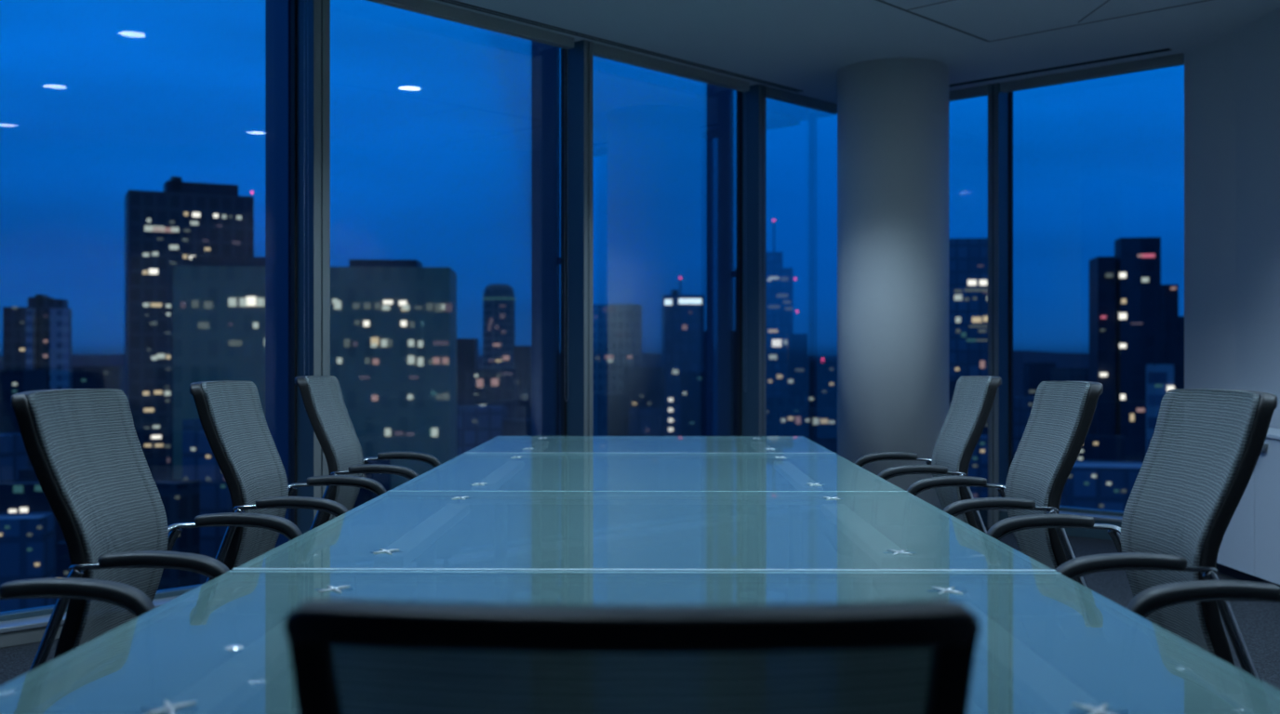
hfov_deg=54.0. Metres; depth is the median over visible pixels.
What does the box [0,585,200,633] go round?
windowsill
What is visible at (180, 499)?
building
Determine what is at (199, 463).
building
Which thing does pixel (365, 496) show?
building
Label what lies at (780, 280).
tower
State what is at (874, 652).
chair
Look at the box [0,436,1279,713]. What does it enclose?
conference table
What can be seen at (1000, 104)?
window frame
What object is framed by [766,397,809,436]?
building
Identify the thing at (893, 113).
wall column
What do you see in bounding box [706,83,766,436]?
window frame
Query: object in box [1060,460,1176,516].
building
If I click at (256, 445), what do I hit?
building
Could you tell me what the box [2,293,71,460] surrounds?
tower
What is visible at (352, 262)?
plant
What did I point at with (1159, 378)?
office block
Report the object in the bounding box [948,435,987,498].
building
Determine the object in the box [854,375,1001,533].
chair
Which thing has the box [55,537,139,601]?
building
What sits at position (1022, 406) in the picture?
building
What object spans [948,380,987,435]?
building
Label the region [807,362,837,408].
building
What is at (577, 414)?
window frame
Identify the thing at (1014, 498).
chair
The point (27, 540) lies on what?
building
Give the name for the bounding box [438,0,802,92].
window frame
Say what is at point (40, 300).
plant
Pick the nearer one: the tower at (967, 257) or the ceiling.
the ceiling
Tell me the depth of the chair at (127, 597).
2.13 m
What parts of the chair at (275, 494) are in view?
frame, backrest, armrest, armrest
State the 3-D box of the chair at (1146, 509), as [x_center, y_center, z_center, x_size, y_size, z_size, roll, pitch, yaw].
[1.059,0.611,2.732,0.730,1.078,0.662,0,0,4]
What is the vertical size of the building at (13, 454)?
48.320 m
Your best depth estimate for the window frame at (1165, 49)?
7.93 m
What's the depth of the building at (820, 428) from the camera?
269.98 m
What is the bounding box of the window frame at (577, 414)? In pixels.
[531,40,593,436]
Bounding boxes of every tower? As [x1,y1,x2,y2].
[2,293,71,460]
[124,176,253,533]
[481,283,516,369]
[593,304,641,394]
[661,277,704,436]
[734,219,798,397]
[948,238,987,380]
[1088,237,1184,461]
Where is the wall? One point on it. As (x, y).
(1258, 43)
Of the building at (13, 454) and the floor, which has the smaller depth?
the floor
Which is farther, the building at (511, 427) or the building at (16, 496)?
the building at (511, 427)
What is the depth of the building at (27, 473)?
140.13 m
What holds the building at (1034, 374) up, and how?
on the ground
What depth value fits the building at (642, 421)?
280.74 m
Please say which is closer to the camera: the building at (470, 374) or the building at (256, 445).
the building at (256, 445)
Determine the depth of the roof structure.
309.76 m
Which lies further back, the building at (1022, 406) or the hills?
the hills
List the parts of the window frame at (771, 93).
rail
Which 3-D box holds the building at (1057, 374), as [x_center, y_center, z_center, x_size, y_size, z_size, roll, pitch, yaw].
[168.828,31.708,487.083,13.829,54.883,11.379,0,0,-14]
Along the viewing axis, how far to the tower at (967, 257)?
360.91 m
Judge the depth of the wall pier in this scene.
7.30 m
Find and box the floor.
[0,527,1279,690]
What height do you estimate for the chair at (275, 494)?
1.078 m
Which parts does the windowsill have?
sill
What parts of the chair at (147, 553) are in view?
frame, backrest, armrest, armrest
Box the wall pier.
[1184,30,1236,547]
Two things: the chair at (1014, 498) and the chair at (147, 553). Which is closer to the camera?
the chair at (147, 553)
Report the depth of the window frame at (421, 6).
6.80 m
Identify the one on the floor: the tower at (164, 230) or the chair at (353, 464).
the chair at (353, 464)
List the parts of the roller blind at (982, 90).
rail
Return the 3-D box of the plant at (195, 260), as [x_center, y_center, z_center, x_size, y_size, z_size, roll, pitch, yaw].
[-62.333,-14.248,197.863,13.840,2.411,8.716,0,0,-4]
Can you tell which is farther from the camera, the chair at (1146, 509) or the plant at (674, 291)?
the plant at (674, 291)
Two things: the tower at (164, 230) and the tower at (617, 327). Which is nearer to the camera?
the tower at (164, 230)
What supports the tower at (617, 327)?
on the ground
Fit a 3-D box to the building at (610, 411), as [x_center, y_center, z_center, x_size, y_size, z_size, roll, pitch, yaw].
[-7.184,34.131,303.246,8.083,50.039,4.680,0,0,-16]
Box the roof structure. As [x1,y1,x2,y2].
[162,180,238,195]
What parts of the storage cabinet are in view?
door, handle, door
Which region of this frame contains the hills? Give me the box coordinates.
[0,350,1088,408]
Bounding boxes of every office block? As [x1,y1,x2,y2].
[173,256,456,490]
[786,333,807,397]
[1146,364,1174,457]
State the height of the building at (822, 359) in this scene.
58.639 m
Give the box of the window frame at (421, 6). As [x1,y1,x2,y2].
[366,0,573,401]
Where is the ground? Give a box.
[109,408,560,536]
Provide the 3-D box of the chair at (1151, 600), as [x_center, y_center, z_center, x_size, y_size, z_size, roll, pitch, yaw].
[1.048,0.611,1.821,0.730,1.078,0.662,0,0,4]
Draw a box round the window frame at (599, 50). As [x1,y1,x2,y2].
[593,42,749,392]
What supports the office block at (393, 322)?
on the ground
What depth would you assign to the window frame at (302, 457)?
6.06 m
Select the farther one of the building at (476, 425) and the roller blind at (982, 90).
the building at (476, 425)
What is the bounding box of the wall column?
[837,57,948,510]
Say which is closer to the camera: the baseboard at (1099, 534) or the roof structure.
the baseboard at (1099, 534)
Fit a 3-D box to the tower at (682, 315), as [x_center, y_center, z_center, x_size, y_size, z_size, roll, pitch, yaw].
[15.801,14.518,465.700,14.723,89.265,10.456,0,0,-5]
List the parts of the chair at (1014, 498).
armrest, armrest, backrest, frame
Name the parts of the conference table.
glass panel, glass panel, glass panel, glass panel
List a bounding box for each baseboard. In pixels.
[0,615,125,648]
[956,509,1184,546]
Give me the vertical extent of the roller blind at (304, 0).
2.090 m
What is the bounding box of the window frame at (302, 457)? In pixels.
[265,0,330,548]
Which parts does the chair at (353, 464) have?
frame, backrest, armrest, armrest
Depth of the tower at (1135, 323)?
302.73 m
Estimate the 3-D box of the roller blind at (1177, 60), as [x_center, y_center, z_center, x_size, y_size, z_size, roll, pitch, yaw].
[2.857,-1.802,8.001,1.199,0.063,0.056,0,0,44]
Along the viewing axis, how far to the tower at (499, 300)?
621.02 m
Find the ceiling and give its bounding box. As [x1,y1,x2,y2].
[426,0,1279,104]
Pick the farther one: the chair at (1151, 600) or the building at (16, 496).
the building at (16, 496)
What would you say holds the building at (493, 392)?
on the ground
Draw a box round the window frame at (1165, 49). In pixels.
[948,48,1172,87]
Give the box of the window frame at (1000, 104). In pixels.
[987,82,1013,528]
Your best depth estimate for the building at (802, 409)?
300.82 m
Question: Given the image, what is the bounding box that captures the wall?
[1236,6,1279,428]
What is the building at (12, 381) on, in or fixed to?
on the ground
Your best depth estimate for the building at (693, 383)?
332.00 m
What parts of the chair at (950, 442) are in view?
armrest, armrest, backrest, frame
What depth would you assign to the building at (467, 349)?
640.42 m
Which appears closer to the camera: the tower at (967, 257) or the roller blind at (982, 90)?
the roller blind at (982, 90)
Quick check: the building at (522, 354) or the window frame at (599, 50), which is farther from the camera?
the building at (522, 354)
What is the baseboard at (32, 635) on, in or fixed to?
on the floor
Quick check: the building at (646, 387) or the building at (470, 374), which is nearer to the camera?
the building at (646, 387)
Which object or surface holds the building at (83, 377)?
on the ground
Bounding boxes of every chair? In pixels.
[0,577,155,617]
[10,388,302,671]
[189,380,386,583]
[283,598,980,713]
[294,375,440,530]
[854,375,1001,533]
[906,381,1103,587]
[986,388,1277,679]
[1125,580,1279,618]
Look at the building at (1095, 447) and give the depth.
190.23 m
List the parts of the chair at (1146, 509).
armrest, armrest, backrest, frame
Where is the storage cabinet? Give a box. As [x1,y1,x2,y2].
[1180,424,1279,586]
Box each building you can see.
[0,369,46,467]
[0,433,27,479]
[0,480,65,543]
[0,511,55,613]
[18,465,93,533]
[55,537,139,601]
[72,366,124,480]
[142,479,199,590]
[182,418,239,585]
[237,444,264,565]
[333,458,390,518]
[456,338,478,405]
[456,405,506,456]
[465,369,517,405]
[472,373,517,419]
[502,418,531,436]
[513,346,531,418]
[593,394,628,436]
[623,367,666,436]
[628,408,662,436]
[680,371,736,436]
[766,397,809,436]
[777,412,837,453]
[800,407,837,412]
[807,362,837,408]
[809,358,837,362]
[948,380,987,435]
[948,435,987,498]
[1013,397,1068,506]
[1023,362,1055,397]
[1051,368,1088,435]
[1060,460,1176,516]
[1076,435,1125,461]

